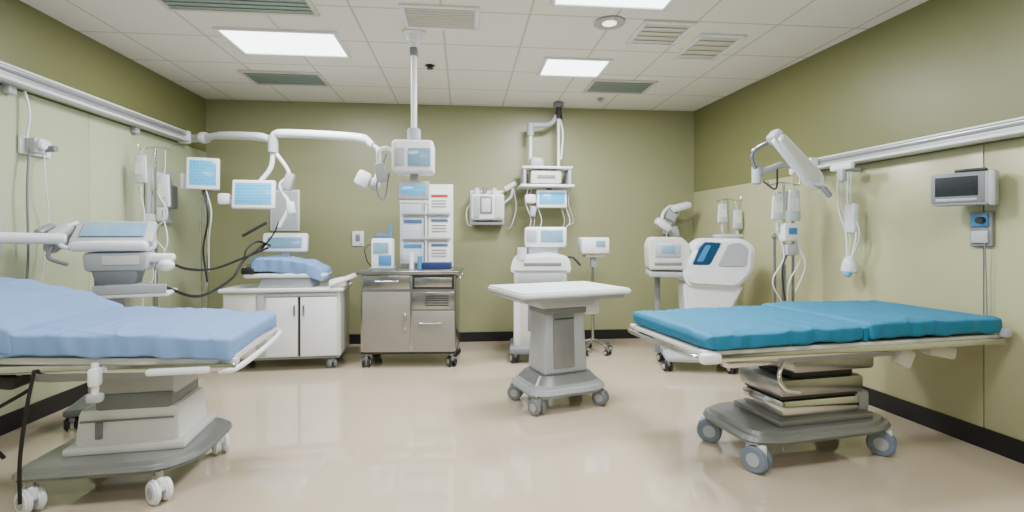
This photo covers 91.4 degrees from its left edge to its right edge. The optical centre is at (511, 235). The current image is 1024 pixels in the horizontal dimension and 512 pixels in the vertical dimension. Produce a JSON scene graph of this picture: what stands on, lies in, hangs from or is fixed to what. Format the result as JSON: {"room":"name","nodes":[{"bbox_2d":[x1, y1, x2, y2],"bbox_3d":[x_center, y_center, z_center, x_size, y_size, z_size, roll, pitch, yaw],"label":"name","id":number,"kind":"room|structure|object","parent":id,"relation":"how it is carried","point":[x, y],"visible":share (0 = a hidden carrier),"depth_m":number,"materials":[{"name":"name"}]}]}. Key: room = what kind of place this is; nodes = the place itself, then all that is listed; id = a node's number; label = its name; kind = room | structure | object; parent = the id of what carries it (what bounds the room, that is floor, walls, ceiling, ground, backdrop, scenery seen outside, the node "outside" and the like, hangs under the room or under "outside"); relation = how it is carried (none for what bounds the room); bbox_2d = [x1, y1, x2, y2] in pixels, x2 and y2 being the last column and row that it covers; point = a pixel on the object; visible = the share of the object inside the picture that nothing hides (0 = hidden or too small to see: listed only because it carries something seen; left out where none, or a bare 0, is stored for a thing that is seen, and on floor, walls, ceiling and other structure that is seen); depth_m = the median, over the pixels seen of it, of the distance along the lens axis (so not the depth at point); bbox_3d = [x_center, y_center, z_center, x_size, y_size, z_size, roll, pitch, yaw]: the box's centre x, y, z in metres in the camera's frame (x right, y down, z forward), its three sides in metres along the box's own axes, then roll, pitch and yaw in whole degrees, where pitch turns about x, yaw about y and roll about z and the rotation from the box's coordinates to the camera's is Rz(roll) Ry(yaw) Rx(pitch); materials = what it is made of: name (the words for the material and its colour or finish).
{"room":"hospital treatment room","nodes":[
{"label":"hospital treatment room","id":0,"kind":"room"},
{"bbox_2d":[0,0,205,151],"bbox_3d":[-3.062,-0.145,1.539,0.100,2.750,8.050,0,0,-6],"label":"wall","id":1,"kind":"structure","parent":0,"point":[31,40],"depth_m":3.82,"materials":[{"name":"green paint"}]},
{"bbox_2d":[0,218,66,256],"bbox_3d":[-3.020,0.010,3.065,0.436,0.240,0.170,0,0,-43],"label":"boom","id":2,"kind":"object","parent":1,"relation":"attached to","point":[5,237],"visible":1,"depth_m":3.06,"materials":[{"name":"grey plastic"}]},
{"bbox_2d":[0,383,87,435],"bbox_3d":[-3.004,1.170,1.544,0.015,0.120,8.050,0,0,-6],"label":"baseboard","id":3,"kind":"structure","parent":1,"relation":"attached to","point":[11,421],"depth_m":3.38,"materials":[{"name":"black rubber"}]},
{"bbox_2d":[0,85,88,415],"bbox_3d":[-3.144,0.090,2.964,0.008,2.040,1.697,0,0,-6],"label":"panel","id":4,"kind":"object","parent":1,"relation":"attached to","point":[67,169],"visible":0.45,"depth_m":3.39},
{"bbox_2d":[18,91,58,282],"bbox_3d":[-3.115,-0.210,3.308,0.108,1.442,0.257,0,0,-6],"label":"outlet","id":5,"kind":"object","parent":4,"relation":"attached to","point":[33,146],"visible":0.89,"depth_m":3.22,"materials":[{"name":"white plastic"}]},
{"bbox_2d":[0,61,190,143],"bbox_3d":[-2.973,-0.970,1.788,0.125,0.170,6.530,0,0,-6],"label":"rail","id":6,"kind":"object","parent":1,"relation":"attached to","point":[12,77],"visible":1,"depth_m":3.61,"materials":[{"name":"metal"}]},
{"bbox_2d":[89,114,206,308],"bbox_3d":[-3.310,0.090,4.680,0.008,2.040,1.745,0,0,-6],"label":"panel","id":7,"kind":"object","parent":1,"relation":"attached to","point":[114,195],"visible":0.45,"depth_m":4.51,"materials":[{"name":"beige paint"}]},
{"bbox_2d":[145,167,177,223],"bbox_3d":[-3.234,-0.370,4.662,0.125,0.500,0.400,0,0,-6],"label":"panel","id":8,"kind":"object","parent":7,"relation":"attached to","point":[173,189],"visible":0.38,"depth_m":4.54,"materials":[{"name":"grey plastic"}]},
{"bbox_2d":[152,203,167,221],"bbox_3d":[-3.212,-0.220,4.563,0.100,0.180,0.120,0,0,-5],"label":"canister","id":9,"kind":"object","parent":8,"relation":"on","point":[159,209],"depth_m":4.51,"materials":[{"name":"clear plastic"}]},
{"bbox_2d":[191,129,380,248],"bbox_3d":[-2.329,-0.472,4.609,2.343,1.195,0.526,0,0,21],"label":"boom","id":10,"kind":"object","parent":1,"relation":"attached to","point":[261,193],"visible":0.93,"depth_m":4.48,"materials":[{"name":"white plastic"}]},
{"bbox_2d":[231,180,275,208],"bbox_3d":[-2.310,-0.370,4.479,0.360,0.261,0.074,0,0,-10],"label":"monitor","id":11,"kind":"object","parent":10,"relation":"on","point":[246,194],"depth_m":4.45,"materials":[{"name":"white plastic"}]},
{"bbox_2d":[206,99,693,333],"bbox_3d":[-0.595,-0.145,5.870,5.840,2.750,0.100,0,0,-6],"label":"wall","id":12,"kind":"structure","parent":0,"point":[629,166],"depth_m":5.83,"materials":[{"name":"green paint"}]},
{"bbox_2d":[270,190,299,230],"bbox_3d":[-2.550,-0.290,5.619,0.320,0.460,0.018,0,0,-6],"label":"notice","id":13,"kind":"object","parent":12,"relation":"attached to","point":[292,222],"visible":0.77,"depth_m":5.61,"materials":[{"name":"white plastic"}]},
{"bbox_2d":[352,231,363,245],"bbox_3d":[-1.754,0.030,5.698,0.130,0.170,0.016,0,0,-6],"label":"plate","id":14,"kind":"object","parent":12,"relation":"attached to","point":[354,242],"visible":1,"depth_m":5.69,"materials":[{"name":"white plastic"}]},
{"bbox_2d":[466,181,516,228],"bbox_3d":[-0.238,-0.350,5.749,0.583,0.551,0.199,0,0,-6],"label":"equipment box","id":15,"kind":"object","parent":12,"relation":"attached to","point":[486,207],"visible":1,"depth_m":5.67,"materials":[{"name":"white plastic"}]},
{"bbox_2d":[349,329,653,343],"bbox_3d":[-0.590,1.175,5.813,5.640,0.110,0.015,0,0,-6],"label":"baseboard","id":16,"kind":"structure","parent":12,"relation":"attached to","point":[611,333],"depth_m":5.85,"materials":[{"name":"black rubber"}]},
{"bbox_2d":[654,202,691,236],"bbox_3d":[1.856,-0.083,5.872,0.455,0.643,0.356,0,0,-6],"label":"light","id":17,"kind":"object","parent":12,"relation":"attached to","point":[666,222],"visible":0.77,"depth_m":5.80,"materials":[{"name":"grey plastic"}]},
{"bbox_2d":[20,0,927,110],"bbox_3d":[0.062,-1.570,1.839,6.377,0.100,8.250,0,0,-6],"label":"ceiling","id":18,"kind":"structure","parent":0,"point":[499,63],"depth_m":4.05,"materials":[{"name":"tile"}]},
{"bbox_2d":[215,30,245,53],"bbox_3d":[-2.183,-1.512,3.889,0.025,0.020,0.500,0,0,-6],"label":"frame","id":19,"kind":"object","parent":18,"relation":"attached to","point":[223,35],"visible":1,"depth_m":3.86,"materials":[{"name":"white plastic"}]},
{"bbox_2d":[156,0,319,16],"bbox_3d":[-1.782,-1.512,3.174,0.980,0.018,0.430,0,0,-6],"label":"ceiling vent","id":20,"kind":"object","parent":18,"relation":"in","point":[260,7],"depth_m":3.30,"materials":[{"name":"metal"}]},
{"bbox_2d":[212,26,336,34],"bbox_3d":[-1.741,-1.512,3.680,0.880,0.020,0.025,0,0,-6],"label":"frame","id":21,"kind":"object","parent":18,"relation":"attached to","point":[213,27],"visible":1,"depth_m":3.67,"materials":[{"name":"white plastic"}]},
{"bbox_2d":[220,30,346,55],"bbox_3d":[-1.765,-1.516,3.929,0.820,0.006,0.480,0,0,-6],"label":"ceiling light","id":22,"kind":"object","parent":18,"relation":"in","point":[248,41],"visible":0.86,"depth_m":3.93,"materials":[{"name":"white plastic"}]},
{"bbox_2d":[237,70,330,86],"bbox_3d":[-2.171,-1.512,4.814,0.730,0.018,0.430,0,0,-6],"label":"ceiling vent","id":23,"kind":"object","parent":18,"relation":"in","point":[258,77],"depth_m":4.80,"materials":[{"name":"metal"}]},
{"bbox_2d":[242,53,351,57],"bbox_3d":[-1.789,-1.512,4.178,0.880,0.020,0.025,0,0,-6],"label":"frame","id":24,"kind":"object","parent":18,"relation":"attached to","point":[264,54],"visible":0.8,"depth_m":4.17,"materials":[{"name":"white plastic"}]},
{"bbox_2d":[334,34,350,57],"bbox_3d":[-1.347,-1.512,3.969,0.025,0.020,0.500,0,0,-6],"label":"frame","id":25,"kind":"object","parent":18,"relation":"attached to","point":[338,39],"visible":1,"depth_m":3.96,"materials":[{"name":"white plastic"}]},
{"bbox_2d":[374,28,434,203],"bbox_3d":[-0.800,-0.880,3.715,0.440,1.280,0.250,0,0,-6],"label":"boom","id":26,"kind":"object","parent":18,"relation":"hanging from","point":[414,157],"depth_m":3.67,"materials":[{"name":"white plastic"}]},
{"bbox_2d":[425,64,434,69],"bbox_3d":[-0.730,-1.504,4.450,0.090,0.032,0.090,0,0,-6],"label":"sprinkler","id":27,"kind":"object","parent":18,"relation":"attached to","point":[429,66],"visible":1,"depth_m":4.43,"materials":[{"name":"plastic"}]},
{"bbox_2d":[398,3,479,30],"bbox_3d":[-0.495,-1.512,3.469,0.530,0.018,0.370,0,0,-6],"label":"ceiling vent","id":28,"kind":"object","parent":18,"relation":"in","point":[414,16],"depth_m":3.45,"materials":[{"name":"beige metal"}]},
{"bbox_2d":[538,59,547,75],"bbox_3d":[0.273,-1.512,4.467,0.025,0.020,0.450,0,0,-6],"label":"frame","id":29,"kind":"object","parent":18,"relation":"attached to","point":[545,60],"visible":1,"depth_m":4.46,"materials":[{"name":"white metal"}]},
{"bbox_2d":[517,101,574,226],"bbox_3d":[0.381,-0.744,5.612,0.615,1.551,0.360,0,0,-6],"label":"boom","id":30,"kind":"object","parent":18,"relation":"hanging from","point":[546,180],"visible":0.93,"depth_m":5.52,"materials":[{"name":"grey plastic"}]},
{"bbox_2d":[536,190,566,207],"bbox_3d":[0.440,-0.410,5.547,0.340,0.201,0.063,0,0,-5],"label":"monitor","id":31,"kind":"object","parent":30,"relation":"on","point":[544,198],"depth_m":5.52,"materials":[{"name":"white plastic"}]},
{"bbox_2d":[537,74,599,77],"bbox_3d":[0.530,-1.512,4.718,0.600,0.020,0.025,0,0,-6],"label":"frame","id":32,"kind":"object","parent":18,"relation":"attached to","point":[537,74],"visible":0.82,"depth_m":4.71,"materials":[{"name":"white metal"}]},
{"bbox_2d":[541,59,607,75],"bbox_3d":[0.552,-1.516,4.494,0.540,0.006,0.430,0,0,-6],"label":"ceiling light","id":33,"kind":"object","parent":18,"relation":"in","point":[552,67],"visible":0.91,"depth_m":4.49,"materials":[{"name":"white plastic"}]},
{"bbox_2d":[544,56,613,61],"bbox_3d":[0.573,-1.512,4.270,0.600,0.020,0.025,0,0,-6],"label":"frame","id":34,"kind":"object","parent":18,"relation":"attached to","point":[545,57],"visible":1,"depth_m":4.26,"materials":[{"name":"white metal"}]},
{"bbox_2d":[596,61,610,77],"bbox_3d":[0.831,-1.512,4.520,0.025,0.020,0.450,0,0,-6],"label":"frame","id":35,"kind":"object","parent":18,"relation":"attached to","point":[608,63],"visible":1,"depth_m":4.51,"materials":[{"name":"white metal"}]},
{"bbox_2d":[549,2,666,10],"bbox_3d":[0.637,-1.512,3.296,0.790,0.020,0.025,0,0,-6],"label":"frame","id":36,"kind":"object","parent":18,"relation":"attached to","point":[556,4],"visible":0.82,"depth_m":3.29,"materials":[{"name":"white metal"}]},
{"bbox_2d":[594,16,625,29],"bbox_3d":[0.693,-1.511,3.553,0.224,0.014,0.224,0,0,-6],"label":"recessed light","id":37,"kind":"object","parent":18,"relation":"in","point":[608,22],"visible":1,"depth_m":3.54,"materials":[{"name":"grey plastic"}]},
{"bbox_2d":[555,0,668,7],"bbox_3d":[0.656,-1.516,3.097,0.730,0.006,0.380,0,0,-6],"label":"ceiling light","id":38,"kind":"object","parent":18,"relation":"in","point":[631,3],"visible":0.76,"depth_m":3.24,"materials":[{"name":"white plastic"}]},
{"bbox_2d":[583,79,657,94],"bbox_3d":[1.088,-1.512,5.078,0.650,0.018,0.430,0,0,-6],"label":"ceiling vent","id":39,"kind":"object","parent":18,"relation":"in","point":[600,86],"depth_m":5.06,"materials":[{"name":"metal"}]},
{"bbox_2d":[625,20,697,46],"bbox_3d":[1.106,-1.512,3.743,0.390,0.018,0.430,0,0,-6],"label":"ceiling vent","id":40,"kind":"object","parent":18,"relation":"in","point":[665,33],"depth_m":3.72,"materials":[{"name":"beige metal"}]},
{"bbox_2d":[663,0,673,9],"bbox_3d":[1.029,-1.512,3.133,0.025,0.020,0.400,0,0,-6],"label":"frame","id":41,"kind":"object","parent":18,"relation":"attached to","point":[669,2],"visible":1,"depth_m":3.25,"materials":[{"name":"white metal"}]},
{"bbox_2d":[672,33,747,60],"bbox_3d":[1.572,-1.512,4.019,0.370,0.018,0.530,0,0,-6],"label":"ceiling vent","id":42,"kind":"object","parent":18,"relation":"in","point":[706,46],"depth_m":3.98,"materials":[{"name":"beige metal"}]},
{"bbox_2d":[0,338,1023,511],"bbox_3d":[0.062,1.280,1.839,6.377,0.100,8.250,0,0,-6],"label":"floor","id":43,"kind":"structure","parent":0,"point":[399,432],"depth_m":2.84,"materials":[{"name":"tile"}]},
{"bbox_2d":[0,277,281,511],"bbox_3d":[-2.159,0.715,2.503,1.755,1.030,0.922,0,0,-12],"label":"table","id":44,"kind":"object","parent":43,"relation":"on","point":[140,366],"visible":1,"depth_m":2.34,"materials":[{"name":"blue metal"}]},
{"bbox_2d":[53,327,276,356],"bbox_3d":[-1.809,0.545,2.598,0.920,0.030,0.740,3,-1,-11],"label":"frame","id":45,"kind":"object","parent":44,"relation":"on","point":[270,331],"depth_m":2.59,"materials":[{"name":"beige plastic"}]},
{"bbox_2d":[34,221,270,430],"bbox_3d":[-2.428,0.564,3.775,0.633,1.332,1.702,0,0,31],"label":"machine","id":46,"kind":"object","parent":43,"relation":"on","point":[117,256],"visible":0.71,"depth_m":3.29,"materials":[{"name":"white plastic"}]},
{"bbox_2d":[105,282,152,285],"bbox_3d":[-2.595,0.350,3.393,0.240,0.060,0.200,0,0,-24],"label":"shelf","id":47,"kind":"object","parent":46,"relation":"attached to","point":[106,283],"depth_m":3.32,"materials":[{"name":"grey plastic"}]},
{"bbox_2d":[98,288,177,298],"bbox_3d":[-2.558,0.390,3.409,0.420,0.030,0.300,0,0,-24],"label":"shelf","id":48,"kind":"object","parent":46,"relation":"attached to","point":[115,294],"depth_m":3.29,"materials":[{"name":"white plastic"}]},
{"bbox_2d":[133,144,172,306],"bbox_3d":[-3.016,0.228,4.238,0.413,2.001,0.408,0,0,-6],"label":"stand","id":49,"kind":"object","parent":43,"relation":"on","point":[161,183],"visible":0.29,"depth_m":4.18,"materials":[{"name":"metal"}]},
{"bbox_2d":[180,157,219,307],"bbox_3d":[-2.873,0.250,4.726,0.434,1.960,0.456,0,0,-6],"label":"monitor stand","id":50,"kind":"object","parent":43,"relation":"on","point":[203,174],"visible":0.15,"depth_m":4.66,"materials":[{"name":"metal"}]},
{"bbox_2d":[186,157,219,189],"bbox_3d":[-2.880,-0.580,4.665,0.270,0.301,0.069,0,0,-24],"label":"monitor","id":51,"kind":"object","parent":50,"relation":"on","point":[201,173],"depth_m":4.64,"materials":[{"name":"white plastic"}]},
{"bbox_2d":[218,273,357,370],"bbox_3d":[-2.069,0.793,4.800,1.201,0.874,0.554,0,0,-9],"label":"base cabinet","id":52,"kind":"object","parent":43,"relation":"on","point":[313,322],"visible":0.74,"depth_m":4.58,"materials":[{"name":"beige plastic"}]},
{"bbox_2d":[241,233,331,287],"bbox_3d":[-2.137,0.225,4.784,0.742,0.506,0.460,0,0,-10],"label":"medical device","id":53,"kind":"object","parent":52,"relation":"on","point":[283,270],"visible":1,"depth_m":4.62,"materials":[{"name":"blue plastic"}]},
{"bbox_2d":[243,271,331,277],"bbox_3d":[-2.117,0.363,4.767,0.700,0.040,0.400,0,0,-10],"label":"tray","id":54,"kind":"object","parent":53,"relation":"on","point":[246,274],"depth_m":4.58,"materials":[{"name":"white plastic"}]},
{"bbox_2d":[329,273,357,286],"bbox_3d":[-1.598,0.410,4.756,0.260,0.030,0.300,-21,6,-15],"label":"shelf","id":55,"kind":"object","parent":52,"relation":"attached to","point":[340,281],"depth_m":4.63,"materials":[{"name":"white plastic"}]},
{"bbox_2d":[355,267,465,366],"bbox_3d":[-0.959,0.776,4.894,0.992,0.908,0.570,0,0,-1],"label":"cart","id":56,"kind":"object","parent":43,"relation":"on","point":[405,310],"visible":0.99,"depth_m":4.65,"materials":[{"name":"metal"}]},
{"bbox_2d":[355,267,463,274],"bbox_3d":[-0.975,0.340,4.899,0.960,0.035,0.560,0,0,-2],"label":"countertop","id":57,"kind":"structure","parent":56,"relation":"on","point":[399,270],"depth_m":4.63,"materials":[{"name":"metal"}]},
{"bbox_2d":[364,224,396,269],"bbox_3d":[-1.274,0.102,4.849,0.286,0.440,0.221,0,0,-7],"label":"pump","id":58,"kind":"object","parent":57,"relation":"on","point":[382,245],"visible":1,"depth_m":4.75,"materials":[{"name":"white plastic"}]},
{"bbox_2d":[400,184,452,268],"bbox_3d":[-0.870,-0.103,5.037,0.540,0.850,0.175,0,0,-1],"label":"rack","id":59,"kind":"object","parent":57,"relation":"on","point":[426,230],"visible":0.87,"depth_m":5.07,"materials":[{"name":"white plastic"}]},
{"bbox_2d":[409,252,413,267],"bbox_3d":[-0.998,0.242,4.976,0.044,0.160,0.044,0,0,-2],"label":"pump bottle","id":60,"kind":"object","parent":59,"relation":"on","point":[411,254],"depth_m":4.96,"materials":[{"name":"white plastic"}]},
{"bbox_2d":[417,256,421,268],"bbox_3d":[-0.918,0.262,4.979,0.050,0.120,0.050,0,0,-2],"label":"pump bottle","id":61,"kind":"object","parent":59,"relation":"on","point":[419,258],"depth_m":4.96,"materials":[{"name":"blue plastic"}]},
{"bbox_2d":[509,227,580,362],"bbox_3d":[0.332,0.570,5.048,0.709,1.320,0.522,0,0,1],"label":"machine","id":62,"kind":"object","parent":43,"relation":"on","point":[542,263],"visible":0.64,"depth_m":4.84,"materials":[{"name":"white plastic"}]},
{"bbox_2d":[524,227,566,246],"bbox_3d":[0.338,0.010,5.091,0.420,0.200,0.240,0,0,1],"label":"monitor","id":63,"kind":"object","parent":62,"relation":"on","point":[533,236],"depth_m":4.97,"materials":[{"name":"grey plastic"}]},
{"bbox_2d":[488,281,630,415],"bbox_3d":[0.336,0.802,3.709,0.880,0.855,0.660,0,0,-23],"label":"table","id":64,"kind":"object","parent":43,"relation":"on","point":[557,368],"visible":1,"depth_m":3.56,"materials":[{"name":"white plastic"}]},
{"bbox_2d":[578,237,611,355],"bbox_3d":[0.855,0.623,5.319,0.456,1.215,0.436,0,0,-6],"label":"stand","id":65,"kind":"object","parent":43,"relation":"on","point":[586,245],"visible":0.71,"depth_m":5.19,"materials":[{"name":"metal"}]},
{"bbox_2d":[582,255,604,256],"bbox_3d":[0.858,0.210,5.277,0.200,0.020,0.160,0,0,-5],"label":"tray","id":66,"kind":"object","parent":65,"relation":"on","point":[582,255],"depth_m":5.20,"materials":[{"name":"grey plastic"}]},
{"bbox_2d":[644,234,753,373],"bbox_3d":[1.723,0.608,4.681,0.906,1.245,0.458,0,0,8],"label":"machine","id":67,"kind":"object","parent":43,"relation":"on","point":[711,272],"visible":0.71,"depth_m":4.49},
{"bbox_2d":[645,269,683,276],"bbox_3d":[1.462,0.350,4.720,0.360,0.050,0.360,0,0,8],"label":"shelf","id":68,"kind":"object","parent":67,"relation":"attached to","point":[650,272],"depth_m":4.56,"materials":[{"name":"grey plastic"}]},
{"bbox_2d":[678,234,753,287],"bbox_3d":[1.872,0.226,4.659,0.680,0.482,0.559,0,0,-5],"label":"hood","id":69,"kind":"object","parent":67,"relation":"attached to","point":[723,260],"depth_m":4.45,"materials":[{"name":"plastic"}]},
{"bbox_2d":[714,197,742,233],"bbox_3d":[2.220,0.414,5.138,0.299,1.632,0.302,0,0,-6],"label":"stand","id":70,"kind":"object","parent":43,"relation":"on","point":[723,209],"visible":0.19,"depth_m":5.08,"materials":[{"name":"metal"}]},
{"bbox_2d":[767,180,805,302],"bbox_3d":[2.229,0.384,4.117,0.411,1.692,0.415,0,0,-6],"label":"stand","id":71,"kind":"object","parent":43,"relation":"on","point":[787,232],"visible":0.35,"depth_m":4.06,"materials":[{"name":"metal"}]},
{"bbox_2d":[627,300,1011,473],"bbox_3d":[1.710,0.829,2.907,1.915,0.803,0.832,0,0,-13],"label":"hospital bed","id":72,"kind":"object","parent":43,"relation":"on","point":[796,360],"visible":1,"depth_m":2.70,"materials":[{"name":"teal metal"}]},
{"bbox_2d":[634,326,979,354],"bbox_3d":[1.718,0.560,2.918,1.840,0.025,0.700,0,0,-13],"label":"frame","id":73,"kind":"object","parent":72,"relation":"on","point":[673,340],"depth_m":2.64,"materials":[{"name":"beige plastic"}]},
{"bbox_2d":[694,0,1023,191],"bbox_3d":[2.919,-0.145,2.115,0.100,2.750,8.074,0,0,-9],"label":"wall","id":74,"kind":"structure","parent":0,"point":[932,67],"depth_m":3.55,"materials":[{"name":"green paint"}]},
{"bbox_2d":[694,176,793,305],"bbox_3d":[2.350,0.290,5.249,0.008,1.640,1.693,0,0,-9],"label":"panel","id":75,"kind":"object","parent":74,"relation":"attached to","point":[755,204],"visible":0.39,"depth_m":4.94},
{"bbox_2d":[775,191,787,209],"bbox_3d":[2.452,-0.320,4.556,0.024,0.170,0.150,0,0,-9],"label":"pole","id":76,"kind":"object","parent":75,"relation":"attached to","point":[786,192],"visible":0.27,"depth_m":4.49,"materials":[{"name":"grey plastic"}]},
{"bbox_2d":[830,162,861,276],"bbox_3d":[2.500,-0.115,3.700,0.180,0.840,0.200,0,0,-9],"label":"holder","id":77,"kind":"object","parent":74,"relation":"attached to","point":[849,266],"visible":1,"depth_m":3.67,"materials":[{"name":"white plastic"}]},
{"bbox_2d":[794,145,983,426],"bbox_3d":[2.612,0.290,3.654,0.008,1.640,1.527,0,0,-9],"label":"panel","id":78,"kind":"object","parent":74,"relation":"attached to","point":[911,250],"visible":0.56,"depth_m":3.35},
{"bbox_2d":[789,116,1023,175],"bbox_3d":[2.751,-0.580,2.415,0.125,0.120,3.882,0,0,-9],"label":"rail","id":79,"kind":"object","parent":74,"relation":"attached to","point":[1010,128],"visible":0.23,"depth_m":3.09,"materials":[{"name":"metal"}]},
{"bbox_2d":[750,129,832,197],"bbox_3d":[2.176,-0.515,3.766,0.855,0.486,0.468,0,0,-36],"label":"light","id":80,"kind":"object","parent":79,"relation":"attached to","point":[805,168],"visible":1,"depth_m":3.55,"materials":[{"name":"white plastic"}]},
{"bbox_2d":[862,386,1023,463],"bbox_3d":[2.861,1.170,2.108,0.016,0.120,8.068,0,0,-9],"label":"baseboard","id":81,"kind":"structure","parent":74,"relation":"attached to","point":[1006,446],"depth_m":3.07,"materials":[{"name":"black rubber"}]},
{"bbox_2d":[931,167,999,206],"bbox_3d":[2.642,-0.278,2.909,0.190,0.215,0.284,0,0,-36],"label":"monitor","id":82,"kind":"object","parent":74,"relation":"attached to","point":[971,186],"visible":1,"depth_m":2.84,"materials":[{"name":"grey plastic"}]},
{"bbox_2d":[970,211,993,246],"bbox_3d":[2.719,-0.040,2.893,0.020,0.200,0.120,0,0,-9],"label":"plate","id":83,"kind":"object","parent":74,"relation":"attached to","point":[990,228],"visible":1,"depth_m":2.85,"materials":[{"name":"grey plastic"}]},
{"bbox_2d":[971,231,988,242],"bbox_3d":[2.704,0.005,2.891,0.015,0.070,0.090,0,0,-9],"label":"module","id":84,"kind":"object","parent":83,"relation":"attached to","point":[976,236],"visible":1,"depth_m":2.88,"materials":[{"name":"grey plastic"}]},
{"bbox_2d":[984,243,987,314],"bbox_3d":[2.709,0.300,2.859,0.019,0.520,0.013,0,0,-9],"label":"cord","id":85,"kind":"object","parent":84,"relation":"hanging from","point":[984,243],"visible":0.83,"depth_m":2.86,"materials":[{"name":"grey plastic"}]},
{"bbox_2d":[971,214,988,226],"bbox_3d":[2.704,-0.090,2.891,0.015,0.070,0.090,0,0,-9],"label":"module","id":86,"kind":"object","parent":83,"relation":"attached to","point":[973,224],"visible":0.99,"depth_m":2.89,"materials":[{"name":"blue plastic"}]},
{"bbox_2d":[975,217,985,223],"bbox_3d":[2.687,-0.090,2.868,0.030,0.040,0.040,0,0,-9],"label":"plug","id":87,"kind":"object","parent":86,"relation":"attached to","point":[979,220],"visible":1,"depth_m":2.86,"materials":[{"name":"plastic"}]},
{"bbox_2d":[984,138,1023,440],"bbox_3d":[2.900,0.290,1.898,0.008,1.640,2.017,0,0,-9],"label":"panel","id":88,"kind":"object","parent":74,"relation":"attached to","point":[1003,363],"visible":0.96,"depth_m":2.78,"materials":[{"name":"beige paint"}]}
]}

